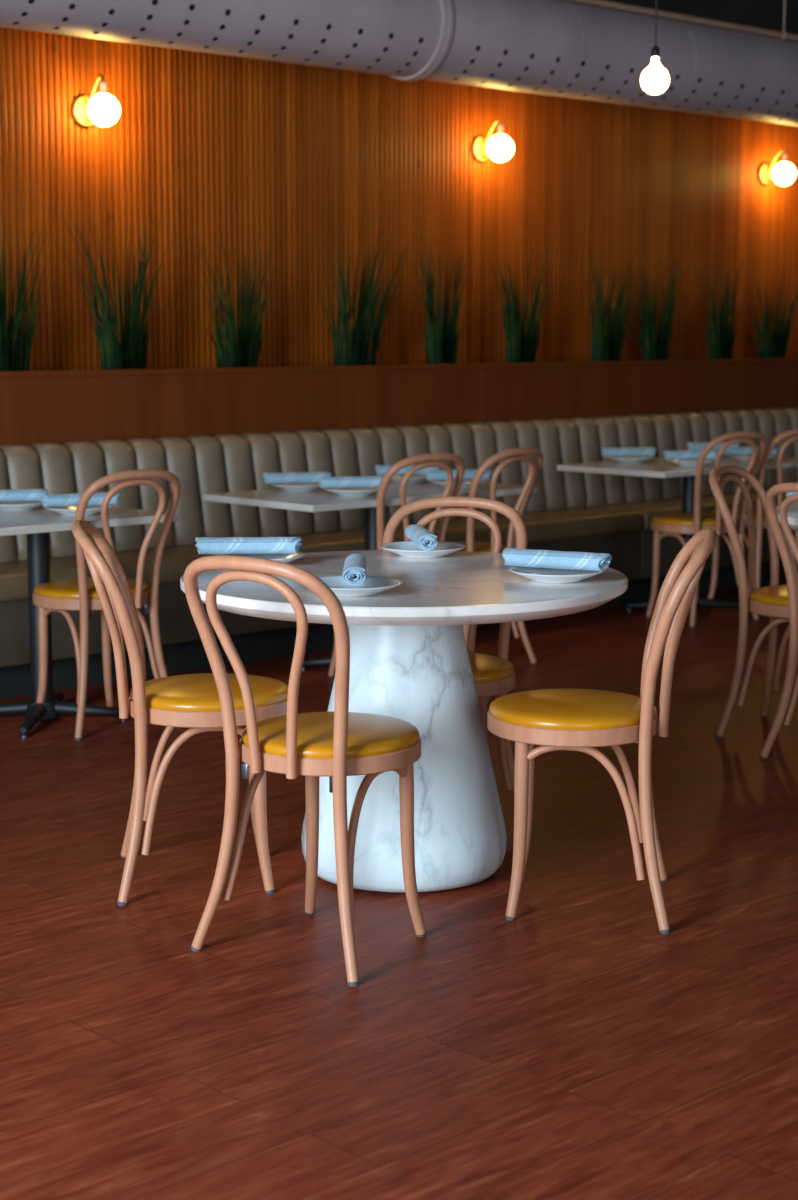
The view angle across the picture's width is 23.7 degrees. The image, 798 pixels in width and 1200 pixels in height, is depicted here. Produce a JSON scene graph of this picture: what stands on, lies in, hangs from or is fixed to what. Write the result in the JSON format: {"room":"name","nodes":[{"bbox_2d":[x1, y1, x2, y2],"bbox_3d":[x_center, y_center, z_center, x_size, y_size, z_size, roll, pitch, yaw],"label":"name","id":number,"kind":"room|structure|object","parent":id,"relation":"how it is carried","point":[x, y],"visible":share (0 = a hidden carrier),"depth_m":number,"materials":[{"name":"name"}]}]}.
{"room":"restaurant","nodes":[
{"label":"restaurant","id":0,"kind":"room"},
{"bbox_2d":[0,580,797,1199],"bbox_3d":[2.396,0.677,5.116,14.900,0.080,10.160,-8,11,-43],"label":"floor","id":1,"kind":"structure","parent":0,"point":[572,1047],"depth_m":3.98,"materials":[{"name":"brown wood"}]},
{"bbox_2d":[0,505,177,737],"bbox_3d":[-1.246,0.062,6.596,0.720,0.722,0.650,-8,11,-43],"label":"table","id":2,"kind":"object","parent":1,"relation":"on","point":[37,523],"visible":0.85,"depth_m":6.55,"materials":[{"name":"stone"}]},
{"bbox_2d":[0,501,42,510],"bbox_3d":[-1.350,-0.334,6.711,0.231,0.028,0.231,7,11,42],"label":"plate","id":3,"kind":"object","parent":2,"relation":"on","point":[27,505],"visible":0.82,"depth_m":6.65,"materials":[{"name":"white ceramic"}]},
{"bbox_2d":[0,489,47,501],"bbox_3d":[-1.371,-0.367,6.688,0.275,0.044,0.053,-3,9,-18],"label":"rolled napkin","id":4,"kind":"object","parent":3,"relation":"on","point":[20,495],"visible":0.93,"depth_m":6.68,"materials":[{"name":"blue fabric"}]},
{"bbox_2d":[45,505,112,515],"bbox_3d":[-1.101,-0.309,6.536,0.231,0.028,0.231,3,9,19],"label":"plate","id":5,"kind":"object","parent":2,"relation":"on","point":[70,510],"visible":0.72,"depth_m":6.48,"materials":[{"name":"white ceramic"}]},
{"bbox_2d":[41,492,119,506],"bbox_3d":[-1.093,-0.346,6.539,0.275,0.044,0.053,-4,9,-25],"label":"rolled napkin","id":6,"kind":"object","parent":5,"relation":"on","point":[48,500],"visible":0.75,"depth_m":6.50,"materials":[{"name":"blue fabric"}]},
{"bbox_2d":[33,469,179,740],"bbox_3d":[-1.026,-0.012,6.498,0.528,0.895,0.439,7,11,42],"label":"bentwood chair","id":7,"kind":"object","parent":1,"relation":"on","point":[80,593],"visible":0.82,"depth_m":6.40,"materials":[{"name":"brown wood"}]},
{"bbox_2d":[34,577,148,598],"bbox_3d":[-1.060,-0.046,6.551,0.393,0.043,0.393,-7,11,-42],"label":"seat cushion","id":8,"kind":"object","parent":7,"relation":"on","point":[68,588],"depth_m":6.42,"materials":[{"name":"yellow leather"}]},
{"bbox_2d":[72,520,287,905],"bbox_3d":[-0.530,0.246,4.681,0.528,0.895,0.439,-2,8,-12],"label":"bentwood chair","id":9,"kind":"object","parent":1,"relation":"on","point":[191,701],"visible":0.88,"depth_m":4.53,"materials":[{"name":"brown wood"}]},
{"bbox_2d":[130,673,287,710],"bbox_3d":[-0.463,0.221,4.672,0.393,0.043,0.393,-1,8,-7],"label":"seat cushion","id":10,"kind":"object","parent":9,"relation":"on","point":[186,692],"depth_m":4.56,"materials":[{"name":"yellow leather"}]},
{"bbox_2d":[184,555,425,986],"bbox_3d":[-0.198,0.323,4.140,0.439,0.895,0.528,4,9,27],"label":"bentwood chair","id":11,"kind":"object","parent":1,"relation":"on","point":[339,744],"visible":1,"depth_m":4.03,"materials":[{"name":"brown wood"}]},
{"bbox_2d":[241,712,419,757],"bbox_3d":[-0.151,0.291,4.184,0.393,0.043,0.393,5,10,32],"label":"seat cushion","id":12,"kind":"object","parent":11,"relation":"on","point":[369,735],"depth_m":4.08,"materials":[{"name":"yellow leather"}]},
{"bbox_2d":[0,418,642,698],"bbox_3d":[-1.172,-0.153,7.430,6.000,0.912,0.556,-8,11,-43],"label":"banquette","id":13,"kind":"object","parent":1,"relation":"on","point":[557,517],"visible":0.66,"depth_m":7.93,"materials":[{"name":"beige leather"}]},
{"bbox_2d":[0,507,642,602],"bbox_3d":[-1.119,-0.114,7.378,5.992,0.100,0.400,-8,11,-43],"label":"seat cushion","id":14,"kind":"object","parent":13,"relation":"on","point":[546,527],"depth_m":8.21,"materials":[{"name":"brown leather"}]},
{"bbox_2d":[203,480,536,669],"bbox_3d":[-0.098,-0.077,7.570,1.200,0.722,0.650,-8,11,-43],"label":"table","id":15,"kind":"object","parent":1,"relation":"on","point":[319,500],"visible":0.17,"depth_m":7.33,"materials":[{"name":"stone"}]},
{"bbox_2d":[271,483,320,491],"bbox_3d":[-0.392,-0.447,7.509,0.231,0.028,0.231,-1,8,-8],"label":"plate","id":16,"kind":"object","parent":15,"relation":"on","point":[295,487],"visible":0.83,"depth_m":7.45,"materials":[{"name":"white ceramic"}]},
{"bbox_2d":[263,472,331,483],"bbox_3d":[-0.398,-0.482,7.498,0.275,0.044,0.053,-2,8,-15],"label":"rolled napkin","id":17,"kind":"object","parent":16,"relation":"on","point":[291,477],"visible":0.89,"depth_m":7.47,"materials":[{"name":"blue fabric"}]},
{"bbox_2d":[324,487,378,495],"bbox_3d":[-0.172,-0.416,7.292,0.231,0.028,0.231,-2,8,-12],"label":"plate","id":18,"kind":"object","parent":15,"relation":"on","point":[340,491],"visible":0.84,"depth_m":7.23,"materials":[{"name":"white ceramic"}]},
{"bbox_2d":[318,476,382,487],"bbox_3d":[-0.171,-0.452,7.288,0.275,0.044,0.053,-2,8,-11],"label":"rolled napkin","id":19,"kind":"object","parent":18,"relation":"on","point":[348,481],"visible":0.9,"depth_m":7.26,"materials":[{"name":"blue fabric"}]},
{"bbox_2d":[390,475,427,482],"bbox_3d":[0.038,-0.504,7.909,0.231,0.028,0.231,4,9,25],"label":"plate","id":20,"kind":"object","parent":15,"relation":"on","point":[417,478],"visible":0.61,"depth_m":7.84,"materials":[{"name":"white ceramic"}]},
{"bbox_2d":[375,465,440,475],"bbox_3d":[0.039,-0.540,7.905,0.275,0.044,0.053,-1,8,-9],"label":"rolled napkin","id":21,"kind":"object","parent":20,"relation":"on","point":[381,470],"visible":0.41,"depth_m":7.88,"materials":[{"name":"blue fabric"}]},
{"bbox_2d":[431,480,487,488],"bbox_3d":[0.242,-0.467,7.650,0.231,0.028,0.231,6,10,37],"label":"plate","id":22,"kind":"object","parent":15,"relation":"on","point":[465,483],"visible":0.39,"depth_m":7.59,"materials":[{"name":"white ceramic"}]},
{"bbox_2d":[425,469,491,480],"bbox_3d":[0.243,-0.503,7.647,0.275,0.044,0.053,-2,8,-13],"label":"rolled napkin","id":23,"kind":"object","parent":22,"relation":"on","point":[432,475],"visible":0.56,"depth_m":7.62,"materials":[{"name":"blue fabric"}]},
{"bbox_2d":[328,453,464,676],"bbox_3d":[-0.033,-0.132,7.341,0.439,0.895,0.528,-8,11,-44],"label":"bentwood chair","id":24,"kind":"object","parent":1,"relation":"on","point":[430,459],"visible":0.35,"depth_m":7.12,"materials":[{"name":"brown wood"}]},
{"bbox_2d":[0,358,797,445],"bbox_3d":[-0.681,-0.412,8.267,14.700,1.190,0.056,-8,11,-43],"label":"wall","id":25,"kind":"structure","parent":1,"relation":"on","point":[59,406],"depth_m":8.64,"materials":[{"name":"brown wood"}]},
{"bbox_2d":[180,550,627,892],"bbox_3d":[0.013,0.310,4.749,1.100,0.750,1.100,-8,11,-43],"label":"round table","id":26,"kind":"object","parent":1,"relation":"on","point":[410,661],"visible":0.68,"depth_m":4.57,"materials":[{"name":"stone"}]},
{"bbox_2d":[216,551,305,562],"bbox_3d":[-0.356,-0.105,4.902,0.231,0.028,0.231,-2,8,-16],"label":"plate","id":27,"kind":"object","parent":26,"relation":"on","point":[286,558],"visible":0.3,"depth_m":4.96,"materials":[{"name":"white ceramic"}]},
{"bbox_2d":[195,537,301,553],"bbox_3d":[-0.387,-0.140,4.895,0.275,0.044,0.053,-1,8,-4],"label":"rolled napkin","id":28,"kind":"object","parent":27,"relation":"on","point":[205,545],"visible":1,"depth_m":4.87,"materials":[{"name":"blue fabric"}]},
{"bbox_2d":[318,575,401,596],"bbox_3d":[-0.107,-0.029,4.365,0.231,0.028,0.231,-5,9,-30],"label":"plate","id":29,"kind":"object","parent":26,"relation":"on","point":[372,585],"visible":0.68,"depth_m":4.41,"materials":[{"name":"white ceramic"}]},
{"bbox_2d":[342,554,366,585],"bbox_3d":[-0.102,-0.072,4.412,0.053,0.044,0.275,0,8,0],"label":"rolled napkin","id":30,"kind":"object","parent":29,"relation":"on","point":[354,571],"visible":1,"depth_m":4.29,"materials":[{"name":"blue fabric"}]},
{"bbox_2d":[380,541,465,557],"bbox_3d":[0.064,-0.133,5.095,0.231,0.028,0.231,-2,8,-13],"label":"plate","id":31,"kind":"object","parent":26,"relation":"on","point":[408,549],"visible":0.95,"depth_m":5.07,"materials":[{"name":"white ceramic"}]},
{"bbox_2d":[405,524,436,550],"bbox_3d":[0.059,-0.169,5.095,0.053,0.044,0.275,-1,8,-7],"label":"rolled napkin","id":32,"kind":"object","parent":31,"relation":"on","point":[419,535],"visible":1,"depth_m":4.99,"materials":[{"name":"blue fabric"}]},
{"bbox_2d":[509,566,601,583],"bbox_3d":[0.381,-0.061,4.595,0.231,0.028,0.231,5,10,33],"label":"plate","id":33,"kind":"object","parent":26,"relation":"on","point":[542,575],"visible":0.84,"depth_m":4.55,"materials":[{"name":"white ceramic"}]},
{"bbox_2d":[502,548,611,571],"bbox_3d":[0.379,-0.098,4.595,0.275,0.044,0.053,4,9,25],"label":"rolled napkin","id":34,"kind":"object","parent":33,"relation":"on","point":[588,561],"visible":1,"depth_m":4.57,"materials":[{"name":"blue fabric"}]},
{"bbox_2d":[382,496,526,795],"bbox_3d":[0.132,0.191,5.073,0.439,0.895,0.528,1,8,6],"label":"bentwood chair","id":35,"kind":"object","parent":1,"relation":"on","point":[493,676],"visible":0.42,"depth_m":5.18,"materials":[{"name":"brown wood"}]},
{"bbox_2d":[468,652,513,682],"bbox_3d":[0.106,0.174,5.008,0.393,0.043,0.393,2,8,11],"label":"seat cushion","id":36,"kind":"object","parent":35,"relation":"on","point":[485,668],"depth_m":4.93,"materials":[{"name":"yellow leather"}]},
{"bbox_2d":[446,447,543,663],"bbox_3d":[0.288,-0.174,7.638,0.528,0.895,0.439,6,10,36],"label":"bentwood chair","id":37,"kind":"object","parent":1,"relation":"on","point":[516,454],"visible":0.44,"depth_m":7.50,"materials":[{"name":"brown wood"}]},
{"bbox_2d":[446,541,506,552],"bbox_3d":[0.248,-0.207,7.687,0.393,0.043,0.393,7,11,41],"label":"seat cushion","id":38,"kind":"object","parent":37,"relation":"on","point":[476,546],"depth_m":7.58,"materials":[{"name":"yellow leather"}]},
{"bbox_2d":[487,528,717,933],"bbox_3d":[0.472,0.280,4.447,0.528,0.895,0.439,0,8,2],"label":"bentwood chair","id":39,"kind":"object","parent":1,"relation":"on","point":[570,719],"visible":1,"depth_m":4.33,"materials":[{"name":"brown wood"}]},
{"bbox_2d":[489,688,656,729],"bbox_3d":[0.408,0.251,4.465,0.393,0.043,0.393,1,8,7],"label":"seat cushion","id":40,"kind":"object","parent":39,"relation":"on","point":[560,708],"depth_m":4.36,"materials":[{"name":"yellow leather"}]},
{"bbox_2d":[557,456,797,620],"bbox_3d":[1.400,-0.302,9.158,1.200,0.722,0.645,-8,11,-43],"label":"table","id":41,"kind":"object","parent":1,"relation":"on","point":[661,467],"visible":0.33,"depth_m":9.00,"materials":[{"name":"stone"}]},
{"bbox_2d":[607,456,654,462],"bbox_3d":[1.108,-0.672,9.095,0.231,0.028,0.231,2,8,13],"label":"plate","id":42,"kind":"object","parent":41,"relation":"on","point":[640,459],"visible":0.94,"depth_m":9.03,"materials":[{"name":"white ceramic"}]},
{"bbox_2d":[601,447,656,456],"bbox_3d":[1.101,-0.708,9.085,0.275,0.044,0.053,-2,8,-13],"label":"rolled napkin","id":43,"kind":"object","parent":42,"relation":"on","point":[626,451],"visible":1,"depth_m":9.06,"materials":[{"name":"blue fabric"}]},
{"bbox_2d":[668,459,714,466],"bbox_3d":[1.370,-0.641,8.877,0.231,0.028,0.231,0,8,-3],"label":"plate","id":44,"kind":"object","parent":41,"relation":"on","point":[692,463],"visible":0.7,"depth_m":8.81,"materials":[{"name":"white ceramic"}]},
{"bbox_2d":[663,450,717,459],"bbox_3d":[1.371,-0.677,8.873,0.275,0.044,0.053,-2,8,-13],"label":"rolled napkin","id":45,"kind":"object","parent":44,"relation":"on","point":[684,454],"visible":0.79,"depth_m":8.85,"materials":[{"name":"blue fabric"}]},
{"bbox_2d":[728,456,775,462],"bbox_3d":[1.696,-0.679,9.140,0.231,0.028,0.231,1,8,9],"label":"plate","id":46,"kind":"object","parent":41,"relation":"on","point":[738,458],"visible":0.56,"depth_m":9.08,"materials":[{"name":"white ceramic"}]},
{"bbox_2d":[724,447,778,455],"bbox_3d":[1.697,-0.715,9.136,0.275,0.044,0.053,-2,8,-13],"label":"rolled napkin","id":47,"kind":"object","parent":46,"relation":"on","point":[730,451],"visible":0.72,"depth_m":9.10,"materials":[{"name":"blue fabric"}]},
{"bbox_3d":[1.573,-0.730,9.501,0.231,0.027,0.231,6,10,34],"label":"plate","id":48,"kind":"object","parent":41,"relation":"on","visible":0},
{"bbox_2d":[687,442,739,449],"bbox_3d":[1.574,-0.766,9.497,0.275,0.044,0.053,-2,8,-13],"label":"rolled napkin","id":49,"kind":"object","parent":48,"relation":"on","point":[691,446],"visible":0.46,"depth_m":9.47,"materials":[{"name":"blue fabric"}]},
{"bbox_2d":[568,407,797,604],"bbox_3d":[2.762,-0.673,11.093,4.800,0.912,0.556,-8,11,-43],"label":"banquette","id":50,"kind":"object","parent":1,"relation":"on","point":[649,496],"visible":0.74,"depth_m":9.85,"materials":[{"name":"beige leather"}]},
{"bbox_2d":[591,489,786,530],"bbox_3d":[2.815,-0.635,11.041,4.792,0.100,0.400,-8,11,-43],"label":"seat cushion","id":51,"kind":"object","parent":50,"relation":"on","point":[649,505],"depth_m":9.68,"materials":[{"name":"brown leather"}]},
{"bbox_2d":[646,431,765,627],"bbox_3d":[1.411,-0.349,8.872,0.439,0.895,0.528,-7,11,-40],"label":"bentwood chair","id":52,"kind":"object","parent":1,"relation":"on","point":[671,524],"visible":0.65,"depth_m":8.76,"materials":[{"name":"brown wood"}]},
{"bbox_2d":[652,512,724,525],"bbox_3d":[1.385,-0.384,8.929,0.393,0.043,0.393,-6,10,-35],"label":"seat cushion","id":53,"kind":"object","parent":52,"relation":"on","point":[681,518],"depth_m":8.78,"materials":[{"name":"yellow leather"}]},
{"bbox_2d":[706,429,797,618],"bbox_3d":[1.741,-0.389,9.150,0.439,0.895,0.528,-8,11,-43],"label":"bentwood chair","id":54,"kind":"object","parent":1,"relation":"on","point":[759,516],"visible":0.41,"depth_m":8.99,"materials":[{"name":"brown wood"}]},
{"bbox_2d":[711,507,764,519],"bbox_3d":[1.711,-0.423,9.206,0.393,0.043,0.393,-6,10,-38],"label":"seat cushion","id":55,"kind":"object","parent":54,"relation":"on","point":[759,514],"depth_m":9.02,"materials":[{"name":"yellow leather"}]},
{"bbox_2d":[709,465,797,737],"bbox_3d":[1.318,0.003,6.398,0.528,0.895,0.439,4,9,26],"label":"bentwood chair","id":56,"kind":"object","parent":1,"relation":"on","point":[772,600],"visible":0.92,"depth_m":6.34,"materials":[{"name":"brown wood"}]},
{"bbox_2d":[748,585,797,605],"bbox_3d":[1.367,-0.017,6.348,0.393,0.043,0.393,5,9,31],"label":"seat cushion","id":57,"kind":"object","parent":56,"relation":"on","point":[772,595],"depth_m":6.28,"materials":[{"name":"yellow leather"}]},
{"bbox_2d":[760,482,797,758],"bbox_3d":[1.404,0.068,5.934,0.528,0.895,0.439,-8,11,-43],"label":"bentwood chair","id":58,"kind":"object","parent":1,"relation":"on","point":[776,489],"visible":1,"depth_m":5.95,"materials":[{"name":"brown wood"}]},
{"bbox_2d":[776,502,797,530],"bbox_3d":[1.785,0.082,6.351,1.100,0.750,1.100,-1,8,-10],"label":"round table","id":59,"kind":"object","parent":1,"relation":"on","point":[792,511],"visible":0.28,"depth_m":6.24,"materials":[{"name":"white stone"}]},
{"bbox_3d":[1.459,-0.335,6.524,0.231,0.028,0.231,-1,8,-7],"label":"plate","id":60,"kind":"object","parent":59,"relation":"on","visible":0},
{"bbox_2d":[786,492,797,496],"bbox_3d":[1.461,-0.371,6.519,0.275,0.044,0.053,2,8,17],"label":"rolled napkin","id":61,"kind":"object","parent":60,"relation":"on","point":[787,493],"visible":0.23,"depth_m":6.53,"materials":[{"name":"blue fabric"}]},
{"bbox_2d":[0,0,797,370],"bbox_3d":[-0.984,-1.527,8.434,14.900,3.350,0.132,-8,11,-43],"label":"wall","id":62,"kind":"structure","parent":0,"point":[204,142],"depth_m":9.04,"materials":[{"name":"brown wood"}]},
{"bbox_2d":[71,75,119,127],"bbox_3d":[-1.246,-2.067,7.874,0.134,0.208,0.206,-8,11,-43],"label":"wall lamp","id":63,"kind":"object","parent":62,"relation":"attached to","point":[102,109],"visible":1,"depth_m":7.83,"materials":[{"name":"white glass"}]},
{"bbox_2d":[98,82,108,94],"bbox_3d":[-1.220,-2.109,7.841,0.048,0.054,0.048,-8,11,-43],"label":"socket","id":64,"kind":"object","parent":63,"relation":"attached to","point":[103,86],"depth_m":7.83,"materials":[{"name":"gold metal"}]},
{"bbox_2d":[471,119,513,161],"bbox_3d":[0.480,-2.291,9.481,0.134,0.208,0.206,-8,11,-43],"label":"wall lamp","id":65,"kind":"object","parent":62,"relation":"attached to","point":[500,147],"visible":1,"depth_m":9.44,"materials":[{"name":"white glass"}]},
{"bbox_2d":[496,125,504,134],"bbox_3d":[0.505,-2.333,9.447,0.048,0.054,0.048,-8,11,-43],"label":"socket","id":66,"kind":"object","parent":65,"relation":"attached to","point":[500,127],"depth_m":9.43,"materials":[{"name":"gold metal"}]},
{"bbox_2d":[758,149,795,185],"bbox_3d":[2.221,-2.527,11.101,0.134,0.208,0.206,-8,11,-43],"label":"wall lamp","id":67,"kind":"object","parent":62,"relation":"attached to","point":[784,173],"visible":1,"depth_m":11.06,"materials":[{"name":"white glass"}]},
{"bbox_2d":[780,154,788,162],"bbox_3d":[2.246,-2.570,11.068,0.048,0.054,0.048,-8,11,-43],"label":"socket","id":68,"kind":"object","parent":67,"relation":"attached to","point":[784,157],"depth_m":11.05,"materials":[{"name":"gold metal"}]},
{"bbox_3d":[-0.817,-0.923,8.340,14.700,0.080,0.380,-8,11,-43],"label":"trim","id":69,"kind":"structure","parent":62,"relation":"attached to","visible":0},
{"bbox_2d":[0,212,50,370],"bbox_3d":[-1.570,-1.195,7.514,0.353,0.692,0.322,0,8,0],"label":"ornamental grass","id":70,"kind":"object","parent":69,"relation":"on","point":[10,359],"depth_m":7.55,"materials":[{"name":"green plant"}]},
{"bbox_2d":[61,213,199,369],"bbox_3d":[-1.096,-1.254,7.914,0.657,0.696,0.336,-4,9,-28],"label":"ornamental grass","id":71,"kind":"object","parent":69,"relation":"on","point":[128,349],"depth_m":7.87,"materials":[{"name":"green plant"}]},
{"bbox_2d":[189,228,275,367],"bbox_3d":[-0.735,-1.298,8.281,0.290,0.681,0.454,4,9,28],"label":"ornamental grass","id":72,"kind":"object","parent":69,"relation":"on","point":[237,340],"depth_m":8.29,"materials":[{"name":"green plant"}]},
{"bbox_2d":[316,214,413,365],"bbox_3d":[-0.152,-1.404,8.808,0.284,0.743,0.523,5,10,32],"label":"ornamental grass","id":73,"kind":"object","parent":69,"relation":"on","point":[357,352],"depth_m":8.77,"materials":[{"name":"green plant"}]},
{"bbox_2d":[411,234,469,363],"bbox_3d":[0.197,-1.424,9.125,0.554,0.693,0.207,-8,11,-43],"label":"ornamental grass","id":74,"kind":"object","parent":69,"relation":"on","point":[442,348],"depth_m":9.13,"materials":[{"name":"green plant"}]},
{"bbox_2d":[490,242,557,362],"bbox_3d":[0.612,-1.464,9.527,0.464,0.659,0.214,-4,9,-24],"label":"ornamental grass","id":75,"kind":"object","parent":69,"relation":"on","point":[523,346],"depth_m":9.51,"materials":[{"name":"green plant"}]},
{"bbox_2d":[585,253,645,360],"bbox_3d":[1.147,-1.534,10.020,0.298,0.658,0.418,2,8,12],"label":"ornamental grass","id":76,"kind":"object","parent":69,"relation":"on","point":[607,347],"depth_m":9.96,"materials":[{"name":"green plant"}]},
{"bbox_2d":[608,249,681,360],"bbox_3d":[1.317,-1.558,10.192,0.558,0.658,0.230,-8,11,-43],"label":"ornamental grass","id":77,"kind":"object","parent":69,"relation":"on","point":[654,346],"depth_m":10.23,"materials":[{"name":"green plant"}]},
{"bbox_2d":[695,260,748,358],"bbox_3d":[1.785,-1.606,10.645,0.310,0.625,0.506,2,8,16],"label":"ornamental grass","id":78,"kind":"object","parent":69,"relation":"on","point":[720,345],"depth_m":10.62,"materials":[{"name":"green plant"}]},
{"bbox_2d":[739,265,797,358],"bbox_3d":[2.154,-1.639,10.966,0.580,0.600,0.269,-6,10,-36],"label":"ornamental grass","id":79,"kind":"object","parent":69,"relation":"on","point":[774,343],"depth_m":10.95,"materials":[{"name":"green plant"}]},
{"bbox_3d":[2.396,-2.729,4.632,14.900,0.100,10.160,-8,11,-43],"label":"ceiling","id":80,"kind":"structure","parent":0,"visible":0},
{"bbox_2d":[0,0,797,125],"bbox_3d":[-0.564,-2.676,7.819,14.300,0.901,0.476,-8,11,-43],"label":"air duct","id":81,"kind":"object","parent":80,"relation":"hanging from","point":[561,48],"visible":0.98,"depth_m":8.48,"materials":[{"name":"grey metal"}]},
{"bbox_2d":[641,0,668,94],"bbox_3d":[0.997,-2.510,7.331,0.112,1.092,0.112,-8,11,-43],"label":"pendant bulb","id":82,"kind":"object","parent":80,"relation":"hanging from","point":[655,78],"visible":1,"depth_m":7.37,"materials":[{"name":"white glass"}]},
{"bbox_2d":[651,46,659,56],"bbox_3d":[0.997,-2.131,7.385,0.034,0.042,0.034,-8,11,-43],"label":"socket","id":83,"kind":"object","parent":82,"relation":"attached to","point":[655,52],"depth_m":7.37,"materials":[{"name":"black metal"}]},
{"bbox_2d":[568,0,797,40],"bbox_3d":[-0.147,-2.917,8.000,15.000,0.475,0.040,-8,11,-43],"label":"conduit pipe","id":84,"kind":"object","parent":80,"relation":"hanging from","point":[784,35],"visible":1,"depth_m":9.53,"materials":[{"name":"grey metal"}]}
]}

